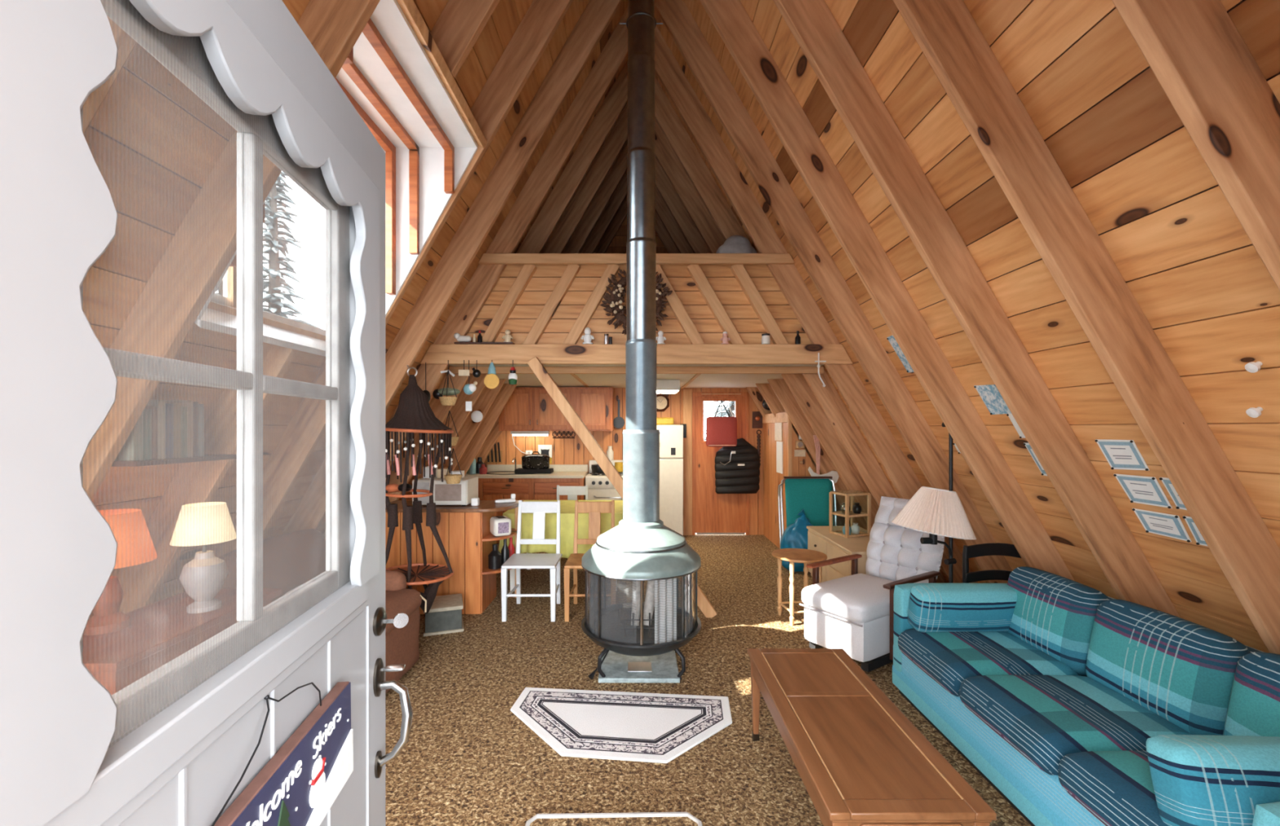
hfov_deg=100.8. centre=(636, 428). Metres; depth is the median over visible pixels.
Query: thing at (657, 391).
diffuser
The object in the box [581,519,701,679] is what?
stove
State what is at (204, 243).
rafter
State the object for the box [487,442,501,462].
knives
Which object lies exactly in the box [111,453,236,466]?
shelf
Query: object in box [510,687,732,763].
rug
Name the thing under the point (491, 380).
bell
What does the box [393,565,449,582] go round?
woven tray
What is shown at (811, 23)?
rafter
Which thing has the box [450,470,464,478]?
carton
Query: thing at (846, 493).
display case
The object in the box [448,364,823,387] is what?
ceiling
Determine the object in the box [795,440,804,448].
thermostat
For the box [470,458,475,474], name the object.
bottle
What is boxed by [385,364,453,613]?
macrame hanger
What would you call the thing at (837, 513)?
shelf
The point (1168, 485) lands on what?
certificate
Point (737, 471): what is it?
vest
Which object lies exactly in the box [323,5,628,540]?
rafter
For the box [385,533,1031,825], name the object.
floor
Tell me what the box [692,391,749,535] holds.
door
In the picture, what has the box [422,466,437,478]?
carton
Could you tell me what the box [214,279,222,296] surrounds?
fir tree
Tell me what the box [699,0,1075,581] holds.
rafter
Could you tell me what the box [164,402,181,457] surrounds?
book
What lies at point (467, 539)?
cabinet
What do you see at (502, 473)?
sink
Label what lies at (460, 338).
figurine
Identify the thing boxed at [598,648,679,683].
hearth slab
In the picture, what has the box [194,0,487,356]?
window
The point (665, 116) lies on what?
rafter
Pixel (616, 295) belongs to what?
wreath
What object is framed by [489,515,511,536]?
toaster
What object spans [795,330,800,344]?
bottle
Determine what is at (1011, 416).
note
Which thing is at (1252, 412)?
peg
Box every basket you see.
[438,370,457,405]
[440,410,459,445]
[444,448,462,484]
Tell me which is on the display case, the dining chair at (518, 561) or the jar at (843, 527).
the jar at (843, 527)
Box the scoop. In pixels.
[808,466,839,483]
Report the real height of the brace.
2.149 m
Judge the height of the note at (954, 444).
0.077 m
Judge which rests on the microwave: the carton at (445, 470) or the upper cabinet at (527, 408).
the carton at (445, 470)
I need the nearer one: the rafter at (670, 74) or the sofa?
the sofa
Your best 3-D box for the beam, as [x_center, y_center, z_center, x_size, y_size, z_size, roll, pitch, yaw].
[0.000,-0.613,4.401,3.577,0.162,0.046,0,0,0]
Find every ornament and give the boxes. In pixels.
[385,483,399,492]
[397,483,412,491]
[755,430,761,465]
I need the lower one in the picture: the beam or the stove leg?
the stove leg
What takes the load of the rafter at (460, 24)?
attached to the wall at (154, 144)
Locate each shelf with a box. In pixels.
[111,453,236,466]
[481,528,517,541]
[481,566,511,574]
[834,511,865,515]
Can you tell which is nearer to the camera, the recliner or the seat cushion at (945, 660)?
the seat cushion at (945, 660)
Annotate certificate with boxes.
[1094,439,1149,471]
[1113,473,1172,508]
[1132,508,1191,542]
[1159,477,1186,510]
[1182,515,1207,546]
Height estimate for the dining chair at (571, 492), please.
0.902 m
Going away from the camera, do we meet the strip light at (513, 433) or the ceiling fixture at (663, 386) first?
the ceiling fixture at (663, 386)
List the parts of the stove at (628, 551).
glass panel, leg, log grate, leg, glass panel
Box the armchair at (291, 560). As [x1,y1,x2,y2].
[218,528,426,693]
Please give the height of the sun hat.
0.110 m
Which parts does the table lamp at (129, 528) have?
lamp shade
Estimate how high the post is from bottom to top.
2.100 m
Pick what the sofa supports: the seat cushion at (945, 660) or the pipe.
the seat cushion at (945, 660)
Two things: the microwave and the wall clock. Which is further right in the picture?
the wall clock
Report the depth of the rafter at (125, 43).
1.37 m
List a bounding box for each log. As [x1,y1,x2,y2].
[618,606,657,623]
[631,580,639,626]
[643,580,654,625]
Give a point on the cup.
(475, 500)
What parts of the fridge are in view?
door, door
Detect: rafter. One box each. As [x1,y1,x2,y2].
[83,0,380,499]
[83,16,137,134]
[116,342,297,613]
[213,0,573,557]
[281,0,622,534]
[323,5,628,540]
[385,60,627,502]
[398,102,627,500]
[430,0,499,78]
[437,140,627,471]
[453,170,626,475]
[475,195,626,462]
[653,0,1012,582]
[654,26,977,582]
[654,76,946,582]
[654,119,879,528]
[655,157,866,529]
[655,186,850,525]
[655,211,772,418]
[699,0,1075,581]
[773,0,1180,617]
[893,0,1279,654]
[1111,0,1279,291]
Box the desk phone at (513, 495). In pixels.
[494,493,515,502]
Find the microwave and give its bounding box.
[412,476,478,506]
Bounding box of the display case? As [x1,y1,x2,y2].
[829,489,871,537]
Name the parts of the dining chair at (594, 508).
leg, seat, post, rail, rail, post, leg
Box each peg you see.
[1244,361,1262,373]
[1245,406,1262,417]
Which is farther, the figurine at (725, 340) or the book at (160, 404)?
the figurine at (725, 340)
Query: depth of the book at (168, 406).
2.18 m
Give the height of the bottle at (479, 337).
0.100 m
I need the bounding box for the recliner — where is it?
[799,496,944,671]
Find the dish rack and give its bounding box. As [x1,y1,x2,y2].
[514,468,553,473]
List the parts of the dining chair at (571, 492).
post, rail, post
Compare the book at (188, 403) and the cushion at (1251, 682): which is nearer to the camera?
the cushion at (1251, 682)
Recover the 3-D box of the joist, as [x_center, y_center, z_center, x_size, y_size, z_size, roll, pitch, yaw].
[0.000,-0.547,5.003,3.520,0.064,0.045,0,0,0]
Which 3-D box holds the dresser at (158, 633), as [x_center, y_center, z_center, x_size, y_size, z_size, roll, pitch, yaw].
[-1.980,1.167,2.210,0.440,0.745,0.840,0,0,0]
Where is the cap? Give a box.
[762,400,770,410]
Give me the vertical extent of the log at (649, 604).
0.290 m
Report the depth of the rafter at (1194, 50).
1.34 m
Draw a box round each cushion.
[385,588,422,635]
[801,573,893,622]
[897,628,1077,696]
[959,675,1191,775]
[1007,566,1109,676]
[1057,750,1168,825]
[1085,599,1251,735]
[1222,651,1279,737]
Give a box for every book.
[115,413,142,460]
[142,408,151,460]
[144,405,157,459]
[146,400,164,458]
[164,400,192,457]
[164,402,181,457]
[164,403,173,458]
[181,406,186,457]
[192,401,198,457]
[198,404,204,456]
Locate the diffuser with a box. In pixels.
[656,390,678,393]
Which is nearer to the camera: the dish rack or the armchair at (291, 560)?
the armchair at (291, 560)
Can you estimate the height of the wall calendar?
0.400 m
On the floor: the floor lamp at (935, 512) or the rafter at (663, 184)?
the floor lamp at (935, 512)
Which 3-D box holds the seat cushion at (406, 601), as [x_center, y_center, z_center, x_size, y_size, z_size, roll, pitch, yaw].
[-1.710,1.114,3.090,0.660,0.192,0.805,0,0,0]
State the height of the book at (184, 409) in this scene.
0.217 m
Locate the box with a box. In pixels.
[423,593,463,636]
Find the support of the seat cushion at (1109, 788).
on the sofa
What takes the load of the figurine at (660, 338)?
on the beam
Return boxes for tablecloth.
[497,500,622,558]
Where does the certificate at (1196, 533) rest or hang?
on the wall at (1076, 68)
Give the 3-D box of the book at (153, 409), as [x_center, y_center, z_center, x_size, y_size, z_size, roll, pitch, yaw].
[-1.995,0.018,2.117,0.140,0.213,0.026,0,0,0]
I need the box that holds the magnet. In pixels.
[671,448,675,454]
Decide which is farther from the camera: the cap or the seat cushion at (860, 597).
the cap
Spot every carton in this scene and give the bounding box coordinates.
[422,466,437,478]
[436,468,450,478]
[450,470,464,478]
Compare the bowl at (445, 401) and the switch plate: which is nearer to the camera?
the bowl at (445, 401)
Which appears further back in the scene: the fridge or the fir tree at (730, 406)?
the fir tree at (730, 406)
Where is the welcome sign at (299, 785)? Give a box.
[211,681,353,825]
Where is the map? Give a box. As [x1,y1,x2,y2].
[886,335,914,373]
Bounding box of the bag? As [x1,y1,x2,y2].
[706,400,737,446]
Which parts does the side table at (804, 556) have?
leg, leg, leg, leg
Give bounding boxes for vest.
[714,438,759,493]
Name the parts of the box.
lid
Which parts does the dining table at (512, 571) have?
leg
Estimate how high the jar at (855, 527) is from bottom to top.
0.100 m
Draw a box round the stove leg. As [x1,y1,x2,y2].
[588,649,609,679]
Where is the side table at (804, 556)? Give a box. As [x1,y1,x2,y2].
[771,548,826,626]
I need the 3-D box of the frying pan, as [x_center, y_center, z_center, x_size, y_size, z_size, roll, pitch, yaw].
[-0.255,-0.203,7.623,0.170,0.415,0.050,0,0,0]
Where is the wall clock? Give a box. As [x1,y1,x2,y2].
[656,394,669,411]
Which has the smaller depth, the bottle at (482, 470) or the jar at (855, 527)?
the jar at (855, 527)
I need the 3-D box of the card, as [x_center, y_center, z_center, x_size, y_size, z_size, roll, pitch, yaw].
[-1.420,-0.495,4.360,0.090,0.130,0.006,0,0,0]
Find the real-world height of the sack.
0.697 m
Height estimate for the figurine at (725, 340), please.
0.108 m
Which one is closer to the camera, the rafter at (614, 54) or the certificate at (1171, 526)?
the certificate at (1171, 526)
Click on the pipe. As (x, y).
(641, 437)
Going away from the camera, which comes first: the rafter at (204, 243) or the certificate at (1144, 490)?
the rafter at (204, 243)
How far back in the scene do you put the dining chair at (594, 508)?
4.64 m
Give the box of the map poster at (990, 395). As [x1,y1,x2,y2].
[973,384,1011,414]
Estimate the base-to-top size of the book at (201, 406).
0.232 m
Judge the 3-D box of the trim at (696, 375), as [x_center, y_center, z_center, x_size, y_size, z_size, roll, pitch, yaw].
[0.660,-0.574,6.370,0.040,0.012,2.560,0,0,0]
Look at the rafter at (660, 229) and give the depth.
7.50 m
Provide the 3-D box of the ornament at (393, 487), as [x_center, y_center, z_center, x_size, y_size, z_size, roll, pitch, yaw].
[-1.715,0.420,3.730,0.095,0.060,0.100,0,0,0]
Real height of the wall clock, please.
0.249 m
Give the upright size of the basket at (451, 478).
0.281 m
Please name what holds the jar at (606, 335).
on the beam
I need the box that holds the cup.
[471,497,479,506]
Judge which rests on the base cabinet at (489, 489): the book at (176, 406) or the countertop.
the countertop
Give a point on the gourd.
(428, 393)
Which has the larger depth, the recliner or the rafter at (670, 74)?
the rafter at (670, 74)
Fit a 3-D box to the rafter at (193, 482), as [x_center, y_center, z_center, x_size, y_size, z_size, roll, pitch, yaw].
[-2.329,0.526,2.590,1.333,2.028,0.045,0,0,0]
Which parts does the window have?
sash, meeting rail, sill, frame, sash, casing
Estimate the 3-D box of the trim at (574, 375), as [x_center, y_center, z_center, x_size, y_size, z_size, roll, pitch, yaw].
[-0.680,-0.574,6.370,0.040,0.012,2.560,0,0,0]
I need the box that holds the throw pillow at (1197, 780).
[1146,734,1279,825]
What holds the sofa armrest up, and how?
on the sofa
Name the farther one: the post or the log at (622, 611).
the post
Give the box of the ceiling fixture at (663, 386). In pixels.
[656,379,679,393]
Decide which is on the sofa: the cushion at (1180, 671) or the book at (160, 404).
the cushion at (1180, 671)
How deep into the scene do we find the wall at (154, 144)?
2.28 m
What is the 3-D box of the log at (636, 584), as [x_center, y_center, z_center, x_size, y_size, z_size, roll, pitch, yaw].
[-0.002,1.078,3.298,0.057,0.286,0.109,0,0,11]
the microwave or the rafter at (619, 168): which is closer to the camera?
the microwave
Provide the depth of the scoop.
6.11 m
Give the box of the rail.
[478,253,794,264]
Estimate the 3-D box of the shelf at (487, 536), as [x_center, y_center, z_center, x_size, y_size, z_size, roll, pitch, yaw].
[-1.175,0.929,4.625,0.220,0.022,0.470,0,0,0]
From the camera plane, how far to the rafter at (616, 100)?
5.04 m
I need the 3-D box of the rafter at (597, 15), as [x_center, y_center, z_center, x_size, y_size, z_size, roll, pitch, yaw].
[-1.498,-1.055,3.822,2.995,5.188,0.045,0,0,0]
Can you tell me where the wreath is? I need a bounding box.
[600,268,672,334]
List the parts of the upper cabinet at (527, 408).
door, raised panel, door, raised panel, raised panel, door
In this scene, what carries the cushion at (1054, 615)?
on the sofa
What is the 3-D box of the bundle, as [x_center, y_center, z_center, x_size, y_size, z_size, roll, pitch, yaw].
[0.900,-1.215,4.800,0.399,1.020,0.479,0,0,0]
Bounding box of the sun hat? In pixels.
[471,410,483,422]
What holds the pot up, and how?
on the dish rack
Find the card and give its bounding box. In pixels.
[458,360,469,376]
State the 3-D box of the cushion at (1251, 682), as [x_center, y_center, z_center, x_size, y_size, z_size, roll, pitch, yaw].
[2.125,0.965,1.590,0.248,0.422,0.554,0,0,0]
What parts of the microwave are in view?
door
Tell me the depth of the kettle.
7.32 m
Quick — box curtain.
[654,577,676,644]
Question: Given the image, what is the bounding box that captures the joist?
[449,366,823,373]
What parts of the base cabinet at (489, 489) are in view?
door, drawer, door, frame, raised panel, drawer, door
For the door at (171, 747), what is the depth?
0.51 m
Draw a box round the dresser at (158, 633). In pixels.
[83,588,281,695]
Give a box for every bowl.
[438,396,457,405]
[444,474,462,484]
[581,602,701,656]
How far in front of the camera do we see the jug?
7.39 m
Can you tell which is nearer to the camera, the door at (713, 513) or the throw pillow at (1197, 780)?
the throw pillow at (1197, 780)
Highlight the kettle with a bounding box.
[591,464,604,472]
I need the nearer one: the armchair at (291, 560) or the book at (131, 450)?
the book at (131, 450)
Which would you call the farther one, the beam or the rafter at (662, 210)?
the rafter at (662, 210)
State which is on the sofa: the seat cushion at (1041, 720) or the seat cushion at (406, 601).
the seat cushion at (1041, 720)
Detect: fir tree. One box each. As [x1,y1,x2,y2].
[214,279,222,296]
[220,171,320,328]
[703,401,734,440]
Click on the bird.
(437, 393)
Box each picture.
[537,444,551,463]
[774,422,782,440]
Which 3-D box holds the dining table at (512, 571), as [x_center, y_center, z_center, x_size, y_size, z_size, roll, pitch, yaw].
[-0.690,1.173,5.400,1.080,0.735,0.880,0,0,0]
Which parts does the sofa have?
arm, skirt panel, frame, arm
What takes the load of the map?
attached to the wall at (1076, 68)
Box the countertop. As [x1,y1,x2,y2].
[464,457,587,478]
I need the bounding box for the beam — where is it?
[420,344,853,364]
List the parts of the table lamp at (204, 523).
lamp shade, stem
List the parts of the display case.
case lid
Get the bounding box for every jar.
[604,333,608,344]
[608,337,612,344]
[761,333,769,344]
[840,502,850,514]
[842,524,851,534]
[851,522,860,533]
[852,502,862,513]
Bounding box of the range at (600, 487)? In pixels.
[585,460,622,500]
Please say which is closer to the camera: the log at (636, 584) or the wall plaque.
the log at (636, 584)
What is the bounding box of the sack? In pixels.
[780,509,813,571]
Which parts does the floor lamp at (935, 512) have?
lamp shade, arm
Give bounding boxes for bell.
[484,360,499,388]
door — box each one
[0,0,413,825]
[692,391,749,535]
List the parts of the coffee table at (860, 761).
leg, inset panel, leg, inset panel, drawer, leg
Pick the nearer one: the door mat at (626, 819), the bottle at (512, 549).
the door mat at (626, 819)
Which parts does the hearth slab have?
plate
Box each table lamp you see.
[83,508,157,635]
[169,502,236,613]
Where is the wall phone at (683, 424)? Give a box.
[680,423,686,438]
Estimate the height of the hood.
0.286 m
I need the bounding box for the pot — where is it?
[520,451,550,469]
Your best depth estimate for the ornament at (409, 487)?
3.71 m
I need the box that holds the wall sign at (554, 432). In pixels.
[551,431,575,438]
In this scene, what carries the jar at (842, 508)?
on the display case
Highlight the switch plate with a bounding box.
[794,449,805,456]
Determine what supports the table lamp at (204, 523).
on the dresser at (158, 633)
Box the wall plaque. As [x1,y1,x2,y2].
[752,411,762,428]
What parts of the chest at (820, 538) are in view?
drawer, drawer, drawer, drawer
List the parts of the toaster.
printed panel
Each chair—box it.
[501,500,562,622]
[556,484,588,500]
[564,500,616,622]
[962,542,1021,582]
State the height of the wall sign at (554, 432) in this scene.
0.152 m
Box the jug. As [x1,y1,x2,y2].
[614,462,622,471]
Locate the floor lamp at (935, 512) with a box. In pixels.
[891,422,976,582]
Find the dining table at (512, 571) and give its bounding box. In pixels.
[509,552,617,591]
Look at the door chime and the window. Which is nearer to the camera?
the window
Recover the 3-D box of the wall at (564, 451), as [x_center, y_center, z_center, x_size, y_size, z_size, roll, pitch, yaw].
[0.000,-1.060,7.690,6.400,5.200,0.080,0,0,0]
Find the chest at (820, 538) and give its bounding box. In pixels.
[806,525,869,582]
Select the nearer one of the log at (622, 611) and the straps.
the log at (622, 611)
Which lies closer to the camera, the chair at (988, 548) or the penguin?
the chair at (988, 548)
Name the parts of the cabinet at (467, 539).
panel, corner post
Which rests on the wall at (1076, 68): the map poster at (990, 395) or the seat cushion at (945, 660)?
the map poster at (990, 395)
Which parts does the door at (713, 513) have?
window trim, curtain rod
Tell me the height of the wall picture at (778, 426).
0.260 m
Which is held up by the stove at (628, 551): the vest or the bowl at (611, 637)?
the bowl at (611, 637)
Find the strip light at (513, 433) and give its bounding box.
[511,431,549,454]
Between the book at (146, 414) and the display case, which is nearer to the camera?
the book at (146, 414)
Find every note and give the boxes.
[952,443,960,453]
[1006,413,1025,438]
[1023,442,1047,475]
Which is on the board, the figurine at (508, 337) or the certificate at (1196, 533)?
the figurine at (508, 337)
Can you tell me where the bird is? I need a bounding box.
[432,369,460,399]
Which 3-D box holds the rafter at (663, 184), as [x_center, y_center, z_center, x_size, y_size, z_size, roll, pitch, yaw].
[1.498,-1.055,6.293,2.995,5.188,0.045,0,0,0]
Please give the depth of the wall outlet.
7.64 m
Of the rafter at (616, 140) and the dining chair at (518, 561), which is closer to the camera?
the dining chair at (518, 561)
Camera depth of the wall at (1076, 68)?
2.25 m
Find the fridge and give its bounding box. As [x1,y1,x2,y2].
[656,425,683,535]
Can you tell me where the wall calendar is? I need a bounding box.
[776,441,782,473]
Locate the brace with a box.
[526,356,716,617]
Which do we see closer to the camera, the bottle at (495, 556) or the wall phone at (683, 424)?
the bottle at (495, 556)
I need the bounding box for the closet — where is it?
[762,412,816,548]
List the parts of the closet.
rail, panel, corner post, panel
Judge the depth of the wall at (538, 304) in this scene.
4.50 m
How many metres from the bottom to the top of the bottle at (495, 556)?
0.200 m
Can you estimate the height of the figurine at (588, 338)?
0.142 m
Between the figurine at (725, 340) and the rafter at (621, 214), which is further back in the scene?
the rafter at (621, 214)
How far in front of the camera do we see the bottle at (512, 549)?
4.71 m
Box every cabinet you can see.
[385,500,518,613]
[478,474,587,543]
[498,386,613,431]
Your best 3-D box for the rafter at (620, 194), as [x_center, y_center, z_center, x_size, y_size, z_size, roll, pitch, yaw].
[-1.498,-1.055,6.912,2.995,5.188,0.045,0,0,0]
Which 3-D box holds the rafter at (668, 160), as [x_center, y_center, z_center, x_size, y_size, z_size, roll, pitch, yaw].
[1.498,-1.055,5.683,2.995,5.188,0.045,0,0,0]
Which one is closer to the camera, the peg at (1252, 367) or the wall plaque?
the peg at (1252, 367)
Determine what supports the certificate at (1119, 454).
on the wall at (1076, 68)
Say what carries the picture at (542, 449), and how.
attached to the wall at (564, 451)
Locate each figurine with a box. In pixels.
[453,333,471,342]
[502,329,512,342]
[580,327,594,344]
[656,330,666,344]
[720,331,730,344]
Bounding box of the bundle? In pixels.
[715,235,757,253]
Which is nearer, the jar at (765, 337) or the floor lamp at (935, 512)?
the floor lamp at (935, 512)
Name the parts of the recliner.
arm post, armrest, seat, frame, arm post, arm post, backrest, armrest, arm post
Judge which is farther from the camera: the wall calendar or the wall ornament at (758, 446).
the wall ornament at (758, 446)
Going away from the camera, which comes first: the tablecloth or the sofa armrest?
the sofa armrest
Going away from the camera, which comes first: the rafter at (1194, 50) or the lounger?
the rafter at (1194, 50)
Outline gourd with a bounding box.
[423,362,431,401]
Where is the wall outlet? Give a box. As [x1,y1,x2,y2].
[525,450,532,454]
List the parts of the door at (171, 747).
window sill, sash, handle plate, pull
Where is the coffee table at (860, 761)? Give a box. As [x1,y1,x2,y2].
[746,648,996,825]
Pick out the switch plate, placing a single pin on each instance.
(797, 452)
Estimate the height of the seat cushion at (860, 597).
0.162 m
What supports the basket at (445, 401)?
hanging from the beam
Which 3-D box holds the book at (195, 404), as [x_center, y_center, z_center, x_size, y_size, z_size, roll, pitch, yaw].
[-1.995,0.005,2.315,0.140,0.240,0.027,0,0,0]
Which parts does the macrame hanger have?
cord, cord, cord, cord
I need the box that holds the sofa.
[892,566,1279,825]
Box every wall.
[83,0,628,618]
[466,264,812,344]
[484,215,764,534]
[653,0,1279,653]
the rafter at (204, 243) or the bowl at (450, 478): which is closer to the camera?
the rafter at (204, 243)
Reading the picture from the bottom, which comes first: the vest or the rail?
the vest
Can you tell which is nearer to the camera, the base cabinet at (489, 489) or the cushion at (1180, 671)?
the cushion at (1180, 671)
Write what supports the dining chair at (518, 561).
on the floor
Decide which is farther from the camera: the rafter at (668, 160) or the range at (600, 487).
the range at (600, 487)
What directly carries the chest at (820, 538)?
on the floor
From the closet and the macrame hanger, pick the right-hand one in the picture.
the closet
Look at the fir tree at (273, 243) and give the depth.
9.55 m
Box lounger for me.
[777,476,836,548]
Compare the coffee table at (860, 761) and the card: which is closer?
the coffee table at (860, 761)
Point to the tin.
(659, 420)
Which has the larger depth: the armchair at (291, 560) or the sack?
the sack
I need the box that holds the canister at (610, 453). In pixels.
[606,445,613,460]
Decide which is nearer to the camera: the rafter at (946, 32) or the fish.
the rafter at (946, 32)
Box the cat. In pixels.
[471,367,480,377]
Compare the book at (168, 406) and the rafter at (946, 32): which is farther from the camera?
the book at (168, 406)
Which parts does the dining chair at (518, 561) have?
leg, post, seat, rail, rail, leg, post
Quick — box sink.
[486,471,537,475]
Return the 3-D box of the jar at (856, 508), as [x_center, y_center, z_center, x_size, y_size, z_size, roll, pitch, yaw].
[2.127,0.771,5.112,0.084,0.100,0.084,0,0,0]
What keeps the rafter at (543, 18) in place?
attached to the wall at (154, 144)
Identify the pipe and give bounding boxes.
[619,0,662,523]
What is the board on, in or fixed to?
on the beam
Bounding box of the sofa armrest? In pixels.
[907,583,1017,632]
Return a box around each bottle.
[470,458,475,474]
[475,457,484,473]
[477,330,482,342]
[479,464,487,474]
[488,543,501,568]
[501,538,509,565]
[507,537,515,557]
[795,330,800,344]
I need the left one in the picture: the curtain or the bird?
the bird
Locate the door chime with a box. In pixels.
[814,352,826,386]
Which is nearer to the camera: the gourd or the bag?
the gourd
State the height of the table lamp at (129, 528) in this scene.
0.460 m
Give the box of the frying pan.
[613,400,624,428]
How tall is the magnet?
0.100 m
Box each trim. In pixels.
[569,373,589,386]
[680,373,701,388]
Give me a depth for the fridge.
7.30 m
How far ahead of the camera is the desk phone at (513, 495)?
4.71 m
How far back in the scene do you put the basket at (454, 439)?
4.20 m
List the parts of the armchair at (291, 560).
backrest, arm, seat, pull cord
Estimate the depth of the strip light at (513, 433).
7.36 m
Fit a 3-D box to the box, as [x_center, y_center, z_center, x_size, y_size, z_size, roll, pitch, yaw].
[-1.497,1.442,4.119,0.285,0.195,0.325,0,0,-20]
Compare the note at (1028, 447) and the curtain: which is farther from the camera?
the curtain
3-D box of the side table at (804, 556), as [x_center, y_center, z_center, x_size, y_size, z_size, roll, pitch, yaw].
[1.310,1.275,4.270,0.430,0.530,0.430,0,0,-9]
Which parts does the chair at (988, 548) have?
post, ladder rail, ladder rail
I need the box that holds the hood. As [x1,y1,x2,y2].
[581,519,701,580]
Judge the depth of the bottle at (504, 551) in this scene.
4.58 m
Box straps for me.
[813,435,820,474]
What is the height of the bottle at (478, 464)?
0.220 m
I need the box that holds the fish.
[463,360,477,411]
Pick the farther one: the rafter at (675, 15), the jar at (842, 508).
the jar at (842, 508)
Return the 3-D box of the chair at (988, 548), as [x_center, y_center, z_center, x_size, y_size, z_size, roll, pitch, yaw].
[2.274,1.127,3.443,0.400,0.826,0.320,0,0,9]
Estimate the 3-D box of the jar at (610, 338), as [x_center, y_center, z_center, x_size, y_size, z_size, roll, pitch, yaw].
[-0.215,-0.726,4.395,0.029,0.060,0.029,0,0,0]
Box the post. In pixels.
[683,389,692,535]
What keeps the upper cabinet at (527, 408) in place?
attached to the wall at (564, 451)
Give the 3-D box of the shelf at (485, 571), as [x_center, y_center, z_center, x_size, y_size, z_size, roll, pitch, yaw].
[-1.175,1.204,4.625,0.220,0.022,0.470,0,0,0]
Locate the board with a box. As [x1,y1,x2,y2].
[453,342,514,344]
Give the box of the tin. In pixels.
[656,417,674,424]
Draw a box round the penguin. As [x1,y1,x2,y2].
[508,360,517,384]
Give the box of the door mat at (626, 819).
[524,812,702,825]
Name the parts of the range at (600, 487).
control panel, oven door, handle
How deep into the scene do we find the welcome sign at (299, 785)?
0.72 m

